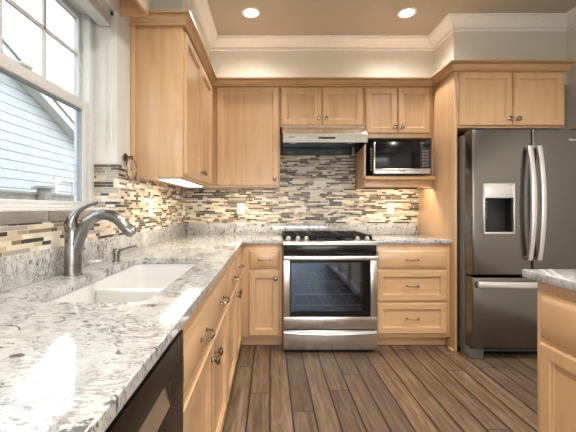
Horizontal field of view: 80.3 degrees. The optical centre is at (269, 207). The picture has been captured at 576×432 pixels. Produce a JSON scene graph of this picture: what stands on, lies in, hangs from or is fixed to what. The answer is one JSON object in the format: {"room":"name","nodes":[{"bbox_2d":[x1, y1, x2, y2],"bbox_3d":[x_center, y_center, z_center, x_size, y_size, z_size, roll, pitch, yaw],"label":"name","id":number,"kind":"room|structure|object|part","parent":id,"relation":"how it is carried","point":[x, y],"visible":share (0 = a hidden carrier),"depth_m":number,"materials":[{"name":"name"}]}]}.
{"room":"kitchen","nodes":[
{"label":"kitchen","id":0,"kind":"room"},
{"bbox_2d":[94,0,185,188],"bbox_3d":[-0.970,-0.270,0.069,0.220,2.900,7.137,0,0,0],"label":"wall","id":1,"kind":"structure","parent":0,"point":[105,152],"depth_m":1.92,"materials":[{"name":"beige paint"}]},
{"bbox_2d":[0,0,93,208],"bbox_3d":[-1.030,-0.548,1.323,0.090,1.113,1.187,0,0,0],"label":"window","id":2,"kind":"structure","parent":1,"relation":"in","point":[81,100],"depth_m":1.81,"materials":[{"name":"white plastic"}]},
{"bbox_3d":[-1.050,-0.797,1.323,0.032,0.526,1.087,0,0,0],"label":"sash","id":3,"kind":"part","parent":2,"relation":"part of","materials":[{"name":"white plastic"}]},
{"bbox_3d":[-1.012,-0.293,1.323,0.040,0.567,1.087,0,0,0],"label":"sash","id":4,"kind":"part","parent":2,"relation":"part of","materials":[{"name":"white plastic"}]},
{"bbox_2d":[75,0,113,142],"bbox_3d":[-0.913,-0.735,1.324,0.083,0.739,1.158,0,0,0],"label":"window blind","id":5,"kind":"object","parent":2,"relation":"attached to","point":[98,10],"visible":1,"depth_m":1.83,"materials":[{"name":"white plastic"}]},
{"bbox_3d":[-0.920,-1.018,1.323,0.064,0.015,1.145,0,0,0],"label":"rail","id":6,"kind":"part","parent":5,"relation":"part of","materials":[{"name":"white plastic"}]},
{"bbox_2d":[0,208,118,211],"bbox_3d":[-0.916,0.007,1.323,0.137,0.010,1.187,0,0,0],"label":"trim","id":7,"kind":"structure","parent":1,"relation":"attached to","point":[24,209],"depth_m":1.36,"materials":[{"name":"white plastic"}]},
{"bbox_2d":[0,210,118,224],"bbox_3d":[-0.855,0.033,0.807,0.011,0.041,2.214,0,0,0],"label":"trim","id":8,"kind":"structure","parent":1,"relation":"attached to","point":[24,216],"depth_m":1.23,"materials":[{"name":"beige tile"}]},
{"bbox_2d":[0,164,186,256],"bbox_3d":[-0.856,-0.043,1.593,0.009,0.407,3.787,0,0,0],"label":"backsplash","id":9,"kind":"structure","parent":1,"relation":"attached to","point":[168,200],"depth_m":1.99,"materials":[{"name":"tile"}]},
{"bbox_2d":[148,200,152,216],"bbox_3d":[-0.847,0.003,2.424,0.008,0.116,0.072,0,0,0],"label":"wall outlet","id":10,"kind":"object","parent":9,"relation":"attached to","point":[150,202],"visible":1,"depth_m":2.41,"materials":[{"name":"beige plastic"}]},
{"bbox_2d":[94,164,118,207],"bbox_3d":[-0.918,-0.122,1.913,0.134,0.248,0.009,0,0,0],"label":"backsplash reveal","id":11,"kind":"structure","parent":1,"relation":"attached to","point":[106,176],"depth_m":1.91,"materials":[{"name":"tile"}]},
{"bbox_2d":[124,153,137,180],"bbox_3d":[-0.827,-0.241,2.005,0.048,0.163,0.138,0,0,0],"label":"towel ring","id":12,"kind":"object","parent":1,"relation":"attached to","point":[127,158],"visible":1,"depth_m":2.00,"materials":[{"name":"brown metal"}]},
{"bbox_3d":[-0.828,-0.298,2.005,0.046,0.048,0.048,0,0,0],"label":"wall post","id":13,"kind":"part","parent":12,"relation":"part of","materials":[{"name":"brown metal"}]},
{"bbox_2d":[119,0,148,16],"bbox_3d":[-0.779,-1.161,1.284,0.159,0.118,1.368,0,0,0],"label":"window valance","id":14,"kind":"object","parent":1,"relation":"attached to","point":[128,8],"visible":1,"depth_m":1.95,"materials":[{"name":"brown wood"}]},
{"bbox_2d":[131,26,211,186],"bbox_3d":[-0.673,-0.658,2.627,0.372,0.933,1.058,0,0,0],"label":"upper cabinet","id":15,"kind":"object","parent":1,"relation":"attached to","point":[171,89],"visible":1,"depth_m":2.11,"materials":[{"name":"brown wood"}]},
{"bbox_2d":[159,178,202,186],"bbox_3d":[-0.630,-0.184,2.500,0.140,0.016,0.720,0,0,0],"label":"light","id":16,"kind":"object","parent":15,"relation":"attached to","point":[179,181],"visible":0.99,"depth_m":2.35,"materials":[{"name":"white plastic"}]},
{"bbox_3d":[-0.532,-0.658,2.373,0.019,0.893,0.477,0,0,0],"label":"door","id":17,"kind":"part","parent":15,"relation":"part of","materials":[{"name":"brown wood"}]},
{"bbox_3d":[-0.532,-0.658,2.861,0.019,0.893,0.478,0,0,0],"label":"door","id":18,"kind":"part","parent":15,"relation":"part of","materials":[{"name":"brown wood"}]},
{"bbox_2d":[129,10,575,86],"bbox_3d":[0.808,-1.156,2.614,3.335,0.068,1.123,0,0,0],"label":"crown molding","id":19,"kind":"structure","parent":15,"relation":"attached to","point":[157,18],"depth_m":2.78,"materials":[{"name":"brown wood"}]},
{"bbox_2d":[191,0,575,50],"bbox_3d":[0.920,-1.663,0.043,3.560,0.115,6.887,0,0,0],"label":"trim","id":20,"kind":"structure","parent":1,"relation":"attached to","point":[452,22],"depth_m":3.39,"materials":[{"name":"white paint"}]},
{"bbox_2d":[149,0,209,58],"bbox_3d":[-0.737,-1.420,2.938,0.246,0.600,1.097,0,0,0],"label":"wall","id":21,"kind":"structure","parent":0,"point":[153,4],"depth_m":2.39,"materials":[{"name":"beige paint"}]},
{"bbox_2d":[186,51,432,234],"bbox_3d":[0.920,-0.270,3.562,3.560,2.900,0.150,0,0,0],"label":"wall","id":22,"kind":"structure","parent":0,"point":[224,63],"depth_m":3.49,"materials":[{"name":"beige paint"}]},
{"bbox_2d":[212,87,279,186],"bbox_3d":[-0.224,-0.658,3.294,0.632,0.933,0.384,0,0,0],"label":"upper cabinet","id":23,"kind":"object","parent":22,"relation":"attached to","point":[245,120],"visible":0.97,"depth_m":3.15,"materials":[{"name":"brown wood"}]},
{"bbox_3d":[-0.224,-0.203,3.166,0.632,0.022,0.018,0,0,0],"label":"rail","id":24,"kind":"part","parent":23,"relation":"part of","materials":[{"name":"brown wood"}]},
{"bbox_2d":[187,153,418,222],"bbox_3d":[0.333,-0.200,3.482,2.367,0.721,0.009,0,0,0],"label":"backsplash","id":25,"kind":"structure","parent":22,"relation":"attached to","point":[312,189],"depth_m":3.48,"materials":[{"name":"tile"}]},
{"bbox_2d":[237,203,243,213],"bbox_3d":[-0.297,0.008,3.474,0.072,0.116,0.008,0,0,0],"label":"wall outlet","id":26,"kind":"object","parent":25,"relation":"attached to","point":[240,206],"visible":1,"depth_m":3.47,"materials":[{"name":"beige plastic"}]},
{"bbox_2d":[387,203,393,213],"bbox_3d":[1.228,0.004,3.474,0.072,0.116,0.008,0,0,0],"label":"wall outlet","id":27,"kind":"object","parent":25,"relation":"attached to","point":[390,206],"visible":1,"depth_m":3.47,"materials":[{"name":"beige plastic"}]},
{"bbox_2d":[280,87,363,133],"bbox_3d":[0.481,-0.939,3.294,0.774,0.373,0.384,0,0,0],"label":"upper cabinet","id":28,"kind":"object","parent":22,"relation":"attached to","point":[299,106],"visible":0.97,"depth_m":3.15,"materials":[{"name":"brown wood"}]},
{"bbox_3d":[0.291,-0.939,3.147,0.374,0.347,0.019,0,0,0],"label":"door","id":29,"kind":"part","parent":28,"relation":"part of","materials":[{"name":"brown wood"}]},
{"bbox_2d":[281,127,367,155],"bbox_3d":[0.492,-0.641,3.252,0.752,0.218,0.449,0,0,0],"label":"range hood","id":30,"kind":"object","parent":28,"relation":"attached to","point":[295,141],"visible":1,"depth_m":3.13,"materials":[{"name":"metal"}]},
{"bbox_3d":[0.670,-0.939,3.147,0.373,0.347,0.019,0,0,0],"label":"door","id":31,"kind":"part","parent":28,"relation":"part of","materials":[{"name":"brown wood"}]},
{"bbox_2d":[355,87,435,188],"bbox_3d":[1.192,-0.658,3.292,0.644,0.933,0.388,0,0,0],"label":"upper cabinet","id":32,"kind":"object","parent":22,"relation":"attached to","point":[391,114],"visible":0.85,"depth_m":3.15,"materials":[{"name":"brown wood"}]},
{"bbox_3d":[0.879,-0.420,3.321,0.018,0.456,0.329,0,0,0],"label":"panel","id":33,"kind":"part","parent":32,"relation":"part of","materials":[{"name":"brown wood"}]},
{"bbox_3d":[1.029,-0.898,3.147,0.294,0.420,0.019,0,0,0],"label":"door","id":34,"kind":"part","parent":32,"relation":"part of","materials":[{"name":"brown wood"}]},
{"bbox_3d":[1.192,-0.420,3.480,0.608,0.456,0.010,0,0,0],"label":"panel","id":35,"kind":"part","parent":32,"relation":"part of","materials":[{"name":"beige wood"}]},
{"bbox_2d":[366,142,430,175],"bbox_3d":[1.190,-0.445,3.239,0.514,0.302,0.362,0,0,0],"label":"microwave oven","id":36,"kind":"object","parent":32,"relation":"on","point":[382,158],"visible":0.98,"depth_m":3.06,"materials":[{"name":"black glass"}]},
{"bbox_3d":[1.141,-0.476,3.076,0.415,0.240,0.029,0,0,0],"label":"door","id":37,"kind":"part","parent":36,"relation":"part of","materials":[{"name":"black glass"}]},
{"bbox_3d":[1.398,-0.476,3.076,0.098,0.240,0.029,0,0,0],"label":"control panel","id":38,"kind":"part","parent":36,"relation":"part of","materials":[{"name":"black plastic"}]},
{"bbox_2d":[364,176,435,179],"bbox_3d":[1.192,-0.277,3.127,0.644,0.034,0.059,0,0,0],"label":"shelf","id":39,"kind":"object","parent":32,"relation":"attached to","point":[365,177],"depth_m":3.10,"materials":[{"name":"brown wood"}]},
{"bbox_3d":[1.328,-0.898,3.147,0.292,0.420,0.019,0,0,0],"label":"door","id":40,"kind":"part","parent":32,"relation":"part of","materials":[{"name":"brown wood"}]},
{"bbox_3d":[1.505,-0.420,3.321,0.018,0.456,0.329,0,0,0],"label":"panel","id":41,"kind":"part","parent":32,"relation":"part of","materials":[{"name":"brown wood"}]},
{"bbox_2d":[457,71,563,136],"bbox_3d":[1.978,-0.891,3.115,0.881,0.467,0.742,0,0,0],"label":"upper cabinet","id":42,"kind":"object","parent":22,"relation":"attached to","point":[486,100],"visible":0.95,"depth_m":2.80,"materials":[{"name":"brown wood"}]},
{"bbox_3d":[1.763,-0.891,2.789,0.436,0.438,0.019,0,0,0],"label":"door","id":43,"kind":"part","parent":42,"relation":"part of","materials":[{"name":"brown wood"}]},
{"bbox_3d":[2.195,-0.891,2.789,0.414,0.438,0.019,0,0,0],"label":"door","id":44,"kind":"part","parent":42,"relation":"part of","materials":[{"name":"brown wood"}]},
{"bbox_2d":[222,340,536,431],"bbox_3d":[0.895,1.240,0.069,4.010,0.120,7.237,0,0,0],"label":"floor","id":45,"kind":"structure","parent":0,"point":[388,388],"depth_m":2.19,"materials":[{"name":"brown wood"}]},
{"bbox_2d":[105,330,183,431],"bbox_3d":[-0.526,0.744,0.573,0.608,0.872,0.606,0,0,0],"label":"dishwasher","id":46,"kind":"object","parent":45,"relation":"on","point":[156,405],"visible":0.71,"depth_m":0.70,"materials":[{"name":"black metal"}]},
{"bbox_3d":[-0.242,0.416,0.556,0.039,0.052,0.412,0,0,0],"label":"pocket handle","id":47,"kind":"part","parent":46,"relation":"part of","materials":[{"name":"brown metal"}]},
{"bbox_2d":[180,270,229,431],"bbox_3d":[-0.508,0.739,1.359,0.643,0.883,0.958,0,0,0],"label":"base cabinet","id":48,"kind":"object","parent":45,"relation":"on","point":[205,330],"visible":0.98,"depth_m":1.29,"materials":[{"name":"brown wood"}]},
{"bbox_3d":[-0.236,0.799,1.123,0.019,0.535,0.465,0,0,0],"label":"door","id":49,"kind":"part","parent":48,"relation":"part of","materials":[{"name":"brown wood"}]},
{"bbox_3d":[-0.254,0.682,1.359,0.018,0.770,0.922,0,0,0],"label":"frame","id":50,"kind":"part","parent":48,"relation":"part of","materials":[{"name":"brown wood"}]},
{"bbox_3d":[-0.236,0.433,1.359,0.019,0.158,0.938,0,0,0],"label":"drawer","id":51,"kind":"part","parent":48,"relation":"part of","materials":[{"name":"brown wood"}]},
{"bbox_3d":[-0.207,0.433,1.165,0.041,0.016,0.111,0,0,0],"label":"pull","id":52,"kind":"part","parent":48,"relation":"part of","materials":[{"name":"silver metal"}]},
{"bbox_3d":[-0.210,0.588,1.320,0.036,0.038,0.037,0,0,0],"label":"knob","id":53,"kind":"part","parent":48,"relation":"part of","materials":[{"name":"silver metal"}]},
{"bbox_3d":[-0.236,0.799,1.595,0.019,0.535,0.465,0,0,0],"label":"door","id":54,"kind":"part","parent":48,"relation":"part of","materials":[{"name":"brown wood"}]},
{"bbox_3d":[-0.210,0.588,1.398,0.036,0.038,0.037,0,0,0],"label":"knob","id":55,"kind":"part","parent":48,"relation":"part of","materials":[{"name":"silver metal"}]},
{"bbox_3d":[-0.207,0.433,1.600,0.041,0.016,0.111,0,0,0],"label":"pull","id":56,"kind":"part","parent":48,"relation":"part of","materials":[{"name":"silver metal"}]},
{"bbox_2d":[225,257,240,402],"bbox_3d":[-0.508,0.739,2.089,0.643,0.883,0.498,0,0,0],"label":"base cabinet","id":57,"kind":"object","parent":45,"relation":"on","point":[230,270],"visible":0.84,"depth_m":2.10,"materials":[{"name":"brown wood"}]},
{"bbox_3d":[-0.236,0.433,2.089,0.019,0.158,0.470,0,0,0],"label":"drawer","id":58,"kind":"part","parent":57,"relation":"part of","materials":[{"name":"brown wood"}]},
{"bbox_3d":[-0.236,0.799,2.089,0.019,0.535,0.470,0,0,0],"label":"door","id":59,"kind":"part","parent":57,"relation":"part of","materials":[{"name":"brown wood"}]},
{"bbox_2d":[234,248,244,359],"bbox_3d":[-0.508,0.739,2.898,0.643,0.883,1.117,0,0,0],"label":"base cabinet","id":60,"kind":"object","parent":45,"relation":"on","point":[238,257],"visible":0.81,"depth_m":2.62,"materials":[{"name":"brown wood"}]},
{"bbox_3d":[-0.236,0.433,2.545,0.019,0.158,0.381,0,0,0],"label":"drawer","id":61,"kind":"part","parent":60,"relation":"part of","materials":[{"name":"brown wood"}]},
{"bbox_3d":[-0.236,0.799,2.545,0.019,0.535,0.381,0,0,0],"label":"door","id":62,"kind":"part","parent":60,"relation":"part of","materials":[{"name":"brown wood"}]},
{"bbox_2d":[241,244,281,344],"bbox_3d":[-0.070,0.739,3.131,0.348,0.883,0.652,0,0,0],"label":"base cabinet","id":63,"kind":"object","parent":45,"relation":"on","point":[261,274],"visible":0.96,"depth_m":2.86,"materials":[{"name":"brown wood"}]},
{"bbox_3d":[-0.049,0.433,2.854,0.254,0.158,0.019,0,0,0],"label":"drawer","id":64,"kind":"part","parent":63,"relation":"part of","materials":[{"name":"brown wood"}]},
{"bbox_3d":[-0.049,0.799,2.854,0.254,0.535,0.019,0,0,0],"label":"door","id":65,"kind":"part","parent":63,"relation":"part of","materials":[{"name":"brown wood"}]},
{"bbox_2d":[281,231,377,350],"bbox_3d":[0.487,0.705,3.084,0.765,0.951,0.745,0,0,0],"label":"gas range","id":66,"kind":"object","parent":45,"relation":"on","point":[329,278],"visible":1,"depth_m":2.77,"materials":[{"name":"silver metal"}]},
{"bbox_2d":[281,234,375,240],"bbox_3d":[0.487,0.274,3.123,0.761,0.022,0.667,0,0,0],"label":"cooktop","id":67,"kind":"object","parent":66,"relation":"in","point":[292,238],"depth_m":2.86,"materials":[{"name":"black metal"}]},
{"bbox_3d":[0.487,1.070,2.780,0.757,0.156,0.039,0,0,0],"label":"drawer","id":68,"kind":"part","parent":66,"relation":"part of","materials":[{"name":"silver metal"}]},
{"bbox_3d":[0.487,0.340,2.783,0.753,0.085,0.035,0,0,0],"label":"control panel","id":69,"kind":"part","parent":66,"relation":"part of","materials":[{"name":"black ceramic"}]},
{"bbox_2d":[283,256,377,328],"bbox_3d":[0.487,0.680,2.981,0.757,0.593,0.538,0,0,0],"label":"oven","id":70,"kind":"object","parent":66,"relation":"in","point":[320,292],"depth_m":2.76,"materials":[{"name":"silver glass"}]},
{"bbox_3d":[0.487,1.014,2.747,0.747,0.041,0.028,0,0,0],"label":"handle","id":71,"kind":"part","parent":66,"relation":"part of","materials":[{"name":"metal"}]},
{"bbox_2d":[375,244,449,344],"bbox_3d":[1.192,0.739,3.131,0.644,0.883,0.652,0,0,0],"label":"base cabinet","id":72,"kind":"object","parent":45,"relation":"on","point":[413,280],"visible":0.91,"depth_m":2.85,"materials":[{"name":"brown wood"}]},
{"bbox_2d":[369,234,451,243],"bbox_3d":[1.192,0.281,3.162,0.646,0.030,0.648,0,0,0],"label":"countertop","id":73,"kind":"structure","parent":72,"relation":"on","point":[381,238],"depth_m":2.88,"materials":[{"name":"stone"}]},
{"bbox_3d":[1.186,0.923,2.854,0.586,0.258,0.019,0,0,0],"label":"drawer","id":74,"kind":"part","parent":72,"relation":"part of","materials":[{"name":"brown wood"}]},
{"bbox_3d":[1.186,0.430,2.854,0.586,0.155,0.019,0,0,0],"label":"drawer","id":75,"kind":"part","parent":72,"relation":"part of","materials":[{"name":"brown wood"}]},
{"bbox_3d":[1.186,0.650,2.854,0.586,0.256,0.019,0,0,0],"label":"drawer","id":76,"kind":"part","parent":72,"relation":"part of","materials":[{"name":"brown wood"}]},
{"bbox_2d":[419,71,456,351],"bbox_3d":[1.512,0.028,3.143,0.048,2.305,0.686,0,0,0],"label":"end panel","id":77,"kind":"object","parent":45,"relation":"on","point":[437,203],"visible":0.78,"depth_m":2.95,"materials":[{"name":"brown wood"}]},
{"bbox_2d":[457,129,575,357],"bbox_3d":[2.017,0.280,3.005,0.910,1.800,0.924,0,0,0],"label":"refrigerator","id":78,"kind":"object","parent":45,"relation":"on","point":[516,189],"visible":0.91,"depth_m":2.62,"materials":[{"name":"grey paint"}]},
{"bbox_3d":[1.788,-0.044,2.674,0.452,1.124,0.104,0,0,0],"label":"door","id":79,"kind":"part","parent":78,"relation":"part of","materials":[{"name":"silver metal"}]},
{"bbox_3d":[1.763,-0.129,2.634,0.218,0.101,0.019,0,0,0],"label":"dispenser panel","id":80,"kind":"part","parent":78,"relation":"part of","materials":[{"name":"metal"}]},
{"bbox_3d":[2.017,0.808,2.674,0.910,0.547,0.104,0,0,0],"label":"freezer drawer","id":81,"kind":"part","parent":78,"relation":"part of","materials":[{"name":"silver metal"}]},
{"bbox_3d":[1.979,-0.038,2.586,0.039,0.875,0.085,0,0,0],"label":"handle","id":82,"kind":"part","parent":78,"relation":"part of","materials":[{"name":"metal"}]},
{"bbox_3d":[2.051,-0.038,2.586,0.039,0.875,0.085,0,0,0],"label":"handle","id":83,"kind":"part","parent":78,"relation":"part of","materials":[{"name":"metal"}]},
{"bbox_3d":[2.246,-0.044,2.674,0.452,1.124,0.104,0,0,0],"label":"door","id":84,"kind":"part","parent":78,"relation":"part of","materials":[{"name":"silver metal"}]},
{"bbox_2d":[537,281,575,431],"bbox_3d":[1.376,0.739,-0.152,0.648,0.883,3.136,0,0,0],"label":"base cabinet","id":85,"kind":"object","parent":45,"relation":"on","point":[556,306],"visible":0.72,"depth_m":1.31,"materials":[{"name":"brown wood"}]},
{"bbox_2d":[522,269,575,290],"bbox_3d":[1.405,0.279,-0.143,0.650,0.034,3.213,0,0,0],"label":"countertop","id":86,"kind":"structure","parent":85,"relation":"on","point":[563,278],"depth_m":1.34,"materials":[{"name":"stone"}]},
{"bbox_3d":[1.101,0.804,1.077,0.019,0.521,0.620,0,0,0],"label":"door","id":87,"kind":"part","parent":85,"relation":"part of","materials":[{"name":"brown wood"}]},
{"bbox_3d":[1.101,0.442,1.077,0.019,0.167,0.620,0,0,0],"label":"drawer","id":88,"kind":"part","parent":85,"relation":"part of","materials":[{"name":"brown wood"}]},
{"bbox_3d":[-0.508,0.738,-0.002,0.643,0.883,0.536,0,0,0],"label":"base cabinet","id":89,"kind":"object","parent":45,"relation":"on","visible":0},
{"bbox_2d":[0,234,282,431],"bbox_3d":[-0.377,0.281,1.603,0.964,0.030,3.766,0,0,0],"label":"countertop","id":90,"kind":"structure","parent":89,"relation":"on","point":[65,366],"depth_m":0.71,"materials":[{"name":"stone"}]},
{"bbox_2d":[0,223,187,292],"bbox_3d":[-0.849,0.211,1.603,0.020,0.110,3.766,0,0,0],"label":"stone upstand","id":91,"kind":"object","parent":90,"relation":"on","point":[18,270],"visible":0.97,"depth_m":1.36,"materials":[{"name":"grey stone"}]},
{"bbox_2d":[63,201,136,276],"bbox_3d":[-0.673,0.119,1.354,0.286,0.293,0.068,0,0,0],"label":"kitchen faucet","id":92,"kind":"object","parent":90,"relation":"on","point":[75,233],"visible":1,"depth_m":1.33,"materials":[{"name":"silver metal"}]},
{"bbox_3d":[-0.748,0.028,1.352,0.131,0.110,0.053,0,0,0],"label":"lever","id":93,"kind":"part","parent":92,"relation":"part of","materials":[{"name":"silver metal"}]},
{"bbox_3d":[-0.683,0.095,1.354,0.243,0.182,0.054,0,0,0],"label":"spout","id":94,"kind":"part","parent":92,"relation":"part of","materials":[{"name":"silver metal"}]},
{"bbox_2d":[47,264,195,301],"bbox_3d":[-0.527,0.398,1.389,0.375,0.200,0.869,0,0,0],"label":"sink","id":95,"kind":"object","parent":90,"relation":"in","point":[138,282],"visible":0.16,"depth_m":1.53,"materials":[{"name":"white ceramic"}]},
{"bbox_2d":[112,245,138,261],"bbox_3d":[-0.720,0.225,1.700,0.130,0.080,0.040,0,0,0],"label":"soap dispenser","id":96,"kind":"object","parent":90,"relation":"on","point":[116,251],"visible":1,"depth_m":1.69,"materials":[{"name":"silver metal"}]},
{"bbox_3d":[-0.711,0.203,1.700,0.111,0.035,0.014,0,0,0],"label":"spout","id":97,"kind":"part","parent":96,"relation":"part of","materials":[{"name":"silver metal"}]},
{"bbox_2d":[188,223,418,233],"bbox_3d":[0.338,0.211,3.476,2.354,0.110,0.020,0,0,0],"label":"stone upstand","id":98,"kind":"object","parent":90,"relation":"on","point":[193,228],"visible":0.81,"depth_m":3.47,"materials":[{"name":"grey stone"}]},
{"bbox_2d":[207,0,575,34],"bbox_3d":[0.895,-1.780,0.069,4.010,0.120,7.237,0,0,0],"label":"ceiling","id":99,"kind":"structure","parent":0,"point":[276,17],"depth_m":3.00,"materials":[{"name":"beige paint"}]},
{"bbox_2d":[242,7,259,17],"bbox_3d":[-0.168,-1.714,3.000,0.164,0.012,0.164,0,0,0],"label":"recessed light","id":100,"kind":"object","parent":99,"relation":"in","point":[249,12],"visible":1,"depth_m":2.99,"materials":[{"name":"white paint"}]},
{"bbox_2d":[397,7,416,17],"bbox_3d":[1.205,-1.714,3.000,0.164,0.012,0.164,0,0,0],"label":"recessed light","id":101,"kind":"object","parent":99,"relation":"in","point":[407,12],"visible":1,"depth_m":2.99,"materials":[{"name":"white paint"}]},
{"bbox_2d":[433,31,566,85],"bbox_3d":[2.185,-1.420,3.293,1.030,0.600,0.387,0,0,0],"label":"wall","id":102,"kind":"structure","parent":0,"point":[460,45],"depth_m":3.10,"materials":[{"name":"beige paint"}]},
{"bbox_2d":[558,26,575,129],"bbox_3d":[2.775,-0.270,0.069,0.150,2.900,7.137,0,0,0],"label":"wall","id":103,"kind":"structure","parent":0,"point":[570,88],"depth_m":3.06,"materials":[{"name":"beige paint"}]},
{"label":"outside","id":104,"kind":"structure","parent":0,"visible":0},
{"bbox_3d":[0.000,1.740,0.000,60.000,0.120,60.000,0,0,0],"label":"ground","id":105,"kind":"structure","parent":104,"visible":0},
{"bbox_2d":[0,38,73,196],"bbox_3d":[-8.785,-1.049,5.003,7.550,5.458,9.633,0,0,0],"label":"neighbor house","id":106,"kind":"structure","parent":105,"relation":"on","point":[37,134],"depth_m":7.63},
{"bbox_3d":[-5.340,-0.045,8.879,0.040,1.450,0.861,0,0,0],"label":"gate frame","id":107,"kind":"part","parent":106,"relation":"part of","materials":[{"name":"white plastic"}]},
{"bbox_2d":[0,186,73,200],"bbox_3d":[-3.440,0.673,5.755,0.240,2.015,9.510,0,0,0],"label":"fence","id":108,"kind":"object","parent":105,"relation":"on","point":[42,192],"visible":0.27,"depth_m":5.10,"materials":[{"name":"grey wood"}]},
{"bbox_3d":[-3.510,-0.222,5.750,0.080,0.035,9.500,0,0,0],"label":"rail","id":109,"kind":"part","parent":108,"relation":"part of","materials":[{"name":"grey wood"}]},
{"bbox_3d":[-3.440,0.695,5.192,0.140,1.970,0.140,0,0,0],"label":"fence post","id":110,"kind":"part","parent":108,"relation":"part of","materials":[{"name":"grey wood"}]}
]}

